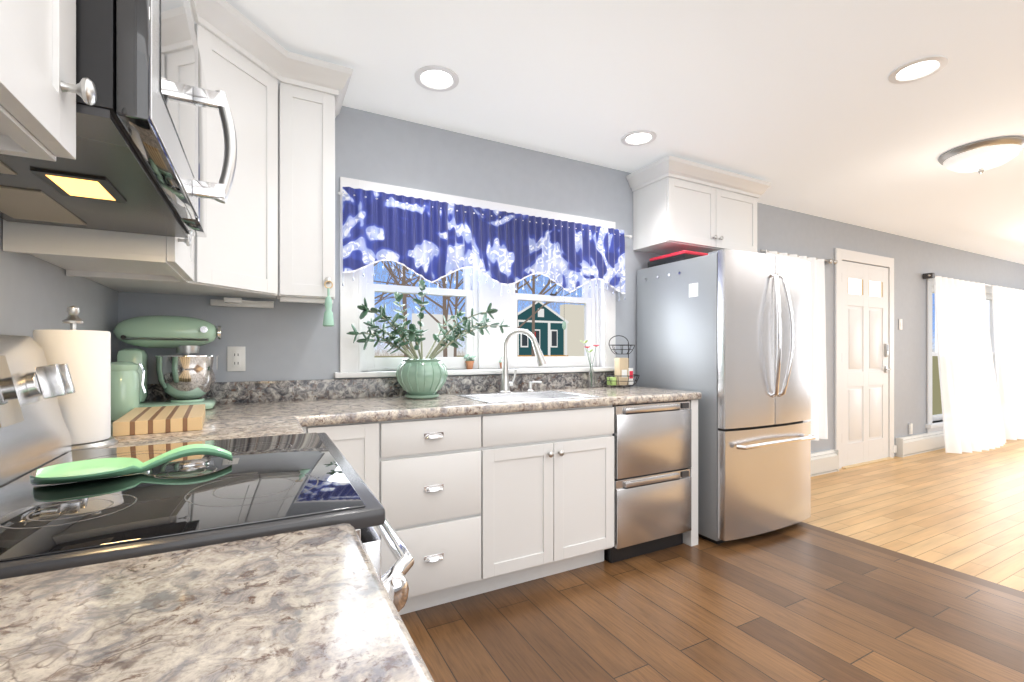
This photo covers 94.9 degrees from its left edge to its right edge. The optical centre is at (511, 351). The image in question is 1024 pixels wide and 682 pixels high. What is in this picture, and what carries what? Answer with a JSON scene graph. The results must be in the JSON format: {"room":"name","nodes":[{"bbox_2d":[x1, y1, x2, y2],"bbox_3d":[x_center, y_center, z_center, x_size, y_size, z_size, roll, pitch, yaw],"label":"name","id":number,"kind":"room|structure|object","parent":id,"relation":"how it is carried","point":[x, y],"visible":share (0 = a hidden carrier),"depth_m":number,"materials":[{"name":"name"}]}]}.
{"room":"kitchen","nodes":[
{"label":"kitchen","id":0,"kind":"room"},
{"bbox_2d":[0,218,117,361],"bbox_3d":[-0.599,-0.065,-0.205,0.150,2.450,5.400,0,0,-28],"label":"wall","id":1,"kind":"structure","parent":0,"point":[36,293],"depth_m":1.35,"materials":[{"name":"paint"}]},
{"bbox_2d":[0,0,95,161],"bbox_3d":[-0.562,-0.712,0.251,0.337,0.908,0.625,0,0,-28],"label":"upper cabinet","id":2,"kind":"object","parent":1,"relation":"attached to","point":[39,88],"depth_m":0.53,"materials":[{"name":"white wood"}]},
{"bbox_2d":[3,0,215,283],"bbox_3d":[-1.160,-0.712,1.426,0.385,0.908,0.481,0,0,-28],"label":"upper cabinet","id":3,"kind":"object","parent":1,"relation":"attached to","point":[92,254],"depth_m":1.34,"materials":[{"name":"white wood"}]},
{"bbox_2d":[0,0,236,237],"bbox_3d":[-0.818,-0.523,0.902,0.496,0.434,0.760,0,0,-28],"label":"over-the-range microwave","id":4,"kind":"object","parent":1,"relation":"attached to","point":[138,165],"visible":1,"depth_m":0.82,"materials":[{"name":"black metal"}]},
{"bbox_2d":[92,0,303,303],"bbox_3d":[-1.251,-0.761,1.896,0.665,1.007,0.670,0,0,-28],"label":"upper cabinet","id":5,"kind":"object","parent":1,"relation":"attached to","point":[271,228],"depth_m":1.92,"materials":[{"name":"white wood"}]},
{"bbox_2d":[0,523,433,681],"bbox_3d":[0.023,0.267,-0.500,0.665,0.044,2.337,0,0,-28],"label":"countertop","id":6,"kind":"structure","parent":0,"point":[308,605],"depth_m":0.43,"materials":[{"name":"beige stone"}]},
{"bbox_2d":[118,106,1023,455],"bbox_3d":[3.306,-0.065,4.805,11.750,2.450,0.180,0,0,-28],"label":"wall","id":7,"kind":"structure","parent":0,"point":[286,340],"depth_m":2.97,"materials":[{"name":"paint"}]},
{"bbox_2d":[227,346,244,370],"bbox_3d":[-1.313,0.036,2.240,0.075,0.118,0.006,0,0,-28],"label":"electrical outlet plate","id":8,"kind":"object","parent":7,"relation":"attached to","point":[235,358],"visible":1,"depth_m":2.24,"materials":[{"name":"white plastic"}]},
{"bbox_2d":[292,56,339,303],"bbox_3d":[-0.995,-0.761,2.193,0.288,1.007,0.385,0,0,-28],"label":"upper cabinet","id":9,"kind":"object","parent":7,"relation":"attached to","point":[321,110],"depth_m":2.10,"materials":[{"name":"white wood"}]},
{"bbox_2d":[323,280,333,326],"bbox_3d":[-0.812,-0.212,2.080,0.048,0.204,0.046,0,0,-28],"label":"tassel","id":10,"kind":"object","parent":9,"relation":"hanging from","point":[328,320],"visible":0.98,"depth_m":2.07,"materials":[{"name":"green fabric"}]},
{"bbox_2d":[334,177,615,377],"bbox_3d":[-0.113,-0.386,2.938,1.900,1.048,0.205,0,0,-28],"label":"window","id":11,"kind":"structure","parent":7,"relation":"attached to","point":[357,359],"depth_m":2.90,"materials":[{"name":"white wood"}]},
{"bbox_2d":[464,354,475,368],"bbox_3d":[-0.260,0.063,2.850,0.073,0.093,0.096,0,0,-28],"label":"pot","id":12,"kind":"object","parent":11,"relation":"on","point":[469,363],"visible":1,"depth_m":2.84,"materials":[{"name":"brown ceramic"}]},
{"bbox_2d":[338,187,631,300],"bbox_3d":[-0.014,-0.581,2.860,1.971,0.527,0.049,0,0,-28],"label":"valance curtain","id":13,"kind":"object","parent":11,"relation":"hanging from","point":[429,240],"visible":1,"depth_m":2.74,"materials":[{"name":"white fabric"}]},
{"bbox_2d":[562,321,565,329],"bbox_3d":[0.354,-0.242,3.190,0.035,0.196,0.013,0,0,-28],"label":"suncatcher","id":14,"kind":"object","parent":11,"relation":"hanging from","point":[564,325],"visible":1,"depth_m":3.18,"materials":[{"name":"green glass"}]},
{"bbox_2d":[626,155,770,254],"bbox_3d":[1.381,-0.995,3.447,1.057,0.530,0.403,0,0,-28],"label":"upper cabinet","id":15,"kind":"object","parent":7,"relation":"attached to","point":[672,215],"visible":0.96,"depth_m":3.28,"materials":[{"name":"white wood"}]},
{"bbox_2d":[760,249,837,440],"bbox_3d":[2.633,-0.037,4.260,1.154,1.694,0.144,0,0,-28],"label":"curtain","id":16,"kind":"object","parent":7,"relation":"hanging from","point":[819,424],"visible":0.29,"depth_m":4.35,"materials":[{"name":"white fabric"}]},
{"bbox_2d":[811,449,838,476],"bbox_3d":[2.439,1.058,4.199,1.598,0.205,0.069,0,0,-28],"label":"baseboard heater","id":17,"kind":"object","parent":7,"relation":"attached to","point":[824,462],"visible":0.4,"depth_m":4.45,"materials":[{"name":"white metal"}]},
{"bbox_2d":[834,248,893,468],"bbox_3d":[3.688,0.072,4.864,1.130,2.175,0.069,0,0,-28],"label":"door","id":18,"kind":"structure","parent":7,"relation":"attached to","point":[863,364],"depth_m":4.86,"materials":[{"name":"white wood"}]},
{"bbox_2d":[893,445,896,452],"bbox_3d":[4.186,1.070,5.152,0.070,0.080,0.027,0,0,-28],"label":"outlet","id":19,"kind":"object","parent":7,"relation":"attached to","point":[895,446],"depth_m":5.14,"materials":[{"name":"white plastic"}]},
{"bbox_2d":[899,319,901,329],"bbox_3d":[4.334,-0.300,5.241,0.075,0.120,0.008,0,0,-28],"label":"switch plate","id":20,"kind":"object","parent":7,"relation":"attached to","point":[900,324],"visible":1,"depth_m":5.24,"materials":[{"name":"white plastic"}]},
{"bbox_2d":[908,423,912,433],"bbox_3d":[4.521,0.880,5.332,0.050,0.120,0.022,0,0,-28],"label":"outlet","id":21,"kind":"object","parent":7,"relation":"attached to","point":[910,428],"depth_m":5.32,"materials":[{"name":"white plastic"}]},
{"bbox_2d":[895,430,944,456],"bbox_3d":[6.271,1.058,6.237,4.578,0.205,0.069,0,0,-28],"label":"baseboard heater","id":22,"kind":"object","parent":7,"relation":"attached to","point":[917,444],"visible":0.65,"depth_m":5.33,"materials":[{"name":"white metal"}]},
{"bbox_2d":[925,278,997,432],"bbox_3d":[6.418,0.045,6.419,3.580,1.890,0.210,0,0,-28],"label":"window","id":23,"kind":"structure","parent":7,"relation":"attached to","point":[930,426],"depth_m":5.56,"materials":[{"name":"white"}]},
{"bbox_2d":[923,273,1023,453],"bbox_3d":[6.610,0.121,6.233,3.964,2.053,0.394,0,0,-28],"label":"curtain","id":24,"kind":"object","parent":7,"relation":"hanging from","point":[980,411],"visible":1,"depth_m":5.71,"materials":[{"name":"white fabric"}]},
{"bbox_2d":[190,0,1023,263],"bbox_3d":[4.500,-1.310,2.506,11.800,0.040,5.400,0,0,-28],"label":"ceiling","id":25,"kind":"structure","parent":0,"point":[805,106],"depth_m":2.29,"materials":[{"name":"paint"}]},
{"bbox_2d":[414,65,458,91],"bbox_3d":[-0.355,-1.286,2.223,0.210,0.007,0.210,0,0,-28],"label":"recessed light","id":26,"kind":"object","parent":25,"relation":"in","point":[435,78],"visible":1,"depth_m":2.22,"materials":[{"name":"white plastic"}]},
{"bbox_2d":[621,130,656,145],"bbox_3d":[0.765,-1.286,2.842,0.210,0.007,0.210,0,0,-28],"label":"recessed light","id":27,"kind":"object","parent":25,"relation":"in","point":[638,138],"visible":1,"depth_m":2.83,"materials":[{"name":"white"}]},
{"bbox_2d":[888,55,948,83],"bbox_3d":[1.856,-1.286,2.154,0.210,0.007,0.210,0,0,-28],"label":"recessed light","id":28,"kind":"object","parent":25,"relation":"in","point":[918,69],"visible":1,"depth_m":2.15,"materials":[{"name":"white plastic"}]},
{"bbox_2d":[938,136,1023,173],"bbox_3d":[3.007,-1.212,3.014,0.410,0.154,0.410,0,0,-28],"label":"flush-mount ceiling light","id":29,"kind":"object","parent":25,"relation":"attached to","point":[980,156],"visible":1,"depth_m":2.92,"materials":[{"name":"white glass"}]},
{"bbox_2d":[400,524,1023,681],"bbox_3d":[1.013,1.190,0.652,3.900,0.060,5.400,0,0,-28],"label":"floor","id":30,"kind":"structure","parent":0,"point":[793,603],"depth_m":2.01,"materials":[{"name":"brown wood"}]},
{"bbox_2d":[0,334,413,611],"bbox_3d":[-0.649,0.562,0.907,0.766,1.195,0.762,0,0,-28],"label":"range","id":31,"kind":"object","parent":30,"relation":"on","point":[255,487],"visible":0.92,"depth_m":0.78,"materials":[{"name":"black glass"}]},
{"bbox_2d":[30,444,232,484],"bbox_3d":[-0.712,0.214,0.902,0.303,0.042,0.148,0,0,-28],"label":"spoon rest","id":32,"kind":"object","parent":31,"relation":"on","point":[86,470],"visible":1,"depth_m":0.90,"materials":[{"name":"green ceramic"}]},
{"bbox_2d":[339,445,387,568],"bbox_3d":[-0.841,0.725,2.109,0.363,0.870,0.681,0,0,-28],"label":"base cabinet","id":33,"kind":"object","parent":30,"relation":"on","point":[370,462],"depth_m":1.93,"materials":[{"name":"white wood"}]},
{"bbox_2d":[388,433,499,612],"bbox_3d":[-0.489,0.725,2.324,0.583,0.870,0.632,0,0,-28],"label":"base cabinet","id":34,"kind":"object","parent":30,"relation":"on","point":[478,484],"depth_m":2.08,"materials":[{"name":"white wood"}]},
{"bbox_2d":[100,385,701,448],"bbox_3d":[-0.176,0.267,2.224,2.872,0.044,1.103,0,0,-28],"label":"countertop","id":35,"kind":"structure","parent":34,"relation":"on","point":[349,422],"depth_m":2.12,"materials":[{"name":"beige stone"}]},
{"bbox_2d":[33,305,117,450],"bbox_3d":[-1.119,0.064,1.200,0.176,0.361,0.176,0,0,-28],"label":"paper towel holder","id":36,"kind":"object","parent":35,"relation":"on","point":[85,407],"visible":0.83,"depth_m":1.17,"materials":[{"name":"white paper"}]},
{"bbox_2d":[111,361,145,420],"bbox_3d":[-1.408,0.141,1.709,0.122,0.207,0.104,0,0,-28],"label":"canister","id":37,"kind":"object","parent":35,"relation":"on","point":[125,387],"visible":0.67,"depth_m":1.67,"materials":[{"name":"green ceramic"}]},
{"bbox_2d":[113,404,204,435],"bbox_3d":[-1.162,0.224,1.579,0.214,0.040,0.420,0,0,-32],"label":"cutting board","id":38,"kind":"object","parent":35,"relation":"on","point":[151,420],"visible":1,"depth_m":1.44,"materials":[{"name":"brown wood"}]},
{"bbox_2d":[113,315,221,409],"bbox_3d":[-1.442,0.047,1.980,0.372,0.394,0.227,0,0,-28],"label":"stand mixer","id":39,"kind":"object","parent":35,"relation":"on","point":[187,379],"visible":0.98,"depth_m":1.93,"materials":[{"name":"green metal"}]},
{"bbox_2d":[347,280,509,398],"bbox_3d":[-0.420,-0.071,2.417,0.804,0.630,0.467,0,0,-28],"label":"plant pot","id":40,"kind":"object","parent":35,"relation":"on","point":[421,377],"visible":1,"depth_m":2.39,"materials":[{"name":"green"}]},
{"bbox_2d":[499,329,546,393],"bbox_3d":[0.071,0.055,2.731,0.256,0.372,0.184,0,0,-28],"label":"faucet","id":41,"kind":"object","parent":35,"relation":"on","point":[505,383],"depth_m":2.72,"materials":[{"name":"silver metal"}]},
{"bbox_2d":[580,340,598,387],"bbox_3d":[0.513,0.086,3.103,0.137,0.316,0.063,0,0,-28],"label":"vase","id":42,"kind":"object","parent":35,"relation":"on","point":[591,379],"visible":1,"depth_m":3.10,"materials":[{"name":"clear glass"}]},
{"bbox_2d":[604,335,639,387],"bbox_3d":[0.743,0.068,3.181,0.236,0.353,0.236,0,0,-28],"label":"tier","id":43,"kind":"object","parent":35,"relation":"on","point":[623,374],"visible":1,"depth_m":3.15,"materials":[{"name":"black metal"}]},
{"bbox_2d":[500,425,603,588],"bbox_3d":[0.059,0.725,2.615,0.780,0.870,0.632,0,0,-28],"label":"base cabinet","id":44,"kind":"object","parent":30,"relation":"on","point":[552,480],"depth_m":2.34,"materials":[{"name":"white wood"}]},
{"bbox_2d":[604,417,695,562],"bbox_3d":[0.657,0.726,2.869,0.636,0.868,0.539,0,0,-28],"label":"dishwasher","id":45,"kind":"object","parent":30,"relation":"on","point":[650,466],"depth_m":2.63,"materials":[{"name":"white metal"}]},
{"bbox_2d":[637,249,815,543],"bbox_3d":[1.474,0.279,3.220,0.873,1.763,0.839,0,0,-28],"label":"fridge","id":46,"kind":"object","parent":30,"relation":"on","point":[726,333],"visible":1,"depth_m":2.88,"materials":[{"name":"grey metal"}]},
{"bbox_2d":[648,250,707,267],"bbox_3d":[1.202,-0.623,3.278,0.370,0.074,0.340,0,0,-28],"label":"case","id":47,"kind":"object","parent":46,"relation":"on","point":[671,257],"visible":0.48,"depth_m":3.14,"materials":[{"name":"red plastic"}]},
{"bbox_2d":[795,522,1023,598],"bbox_3d":[2.774,1.190,1.588,0.090,0.060,5.400,0,0,-28],"label":"threshold","id":48,"kind":"object","parent":30,"relation":"on","point":[989,584],"depth_m":2.58,"materials":[{"name":"brown"}]},
{"bbox_2d":[801,439,1023,591],"bbox_3d":[6.262,1.190,3.443,7.810,0.060,5.400,0,0,-28],"label":"floor","id":49,"kind":"structure","parent":0,"point":[963,512],"depth_m":3.49,"materials":[{"name":"brown wood"}]},
{"label":"outside","id":50,"kind":"structure","parent":0,"visible":0},
{"bbox_2d":[373,261,934,355],"bbox_3d":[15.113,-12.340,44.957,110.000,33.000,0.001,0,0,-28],"label":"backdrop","id":51,"kind":"structure","parent":50,"point":[381,274],"depth_m":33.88,"materials":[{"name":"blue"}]},
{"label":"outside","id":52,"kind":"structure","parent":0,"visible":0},
{"bbox_2d":[373,261,941,414],"bbox_3d":[14.616,-2.438,24.590,70.000,11.195,23.500,0,0,-28],"label":"houses","id":53,"kind":"structure","parent":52,"point":[541,322],"depth_m":15.99,"materials":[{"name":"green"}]}
]}

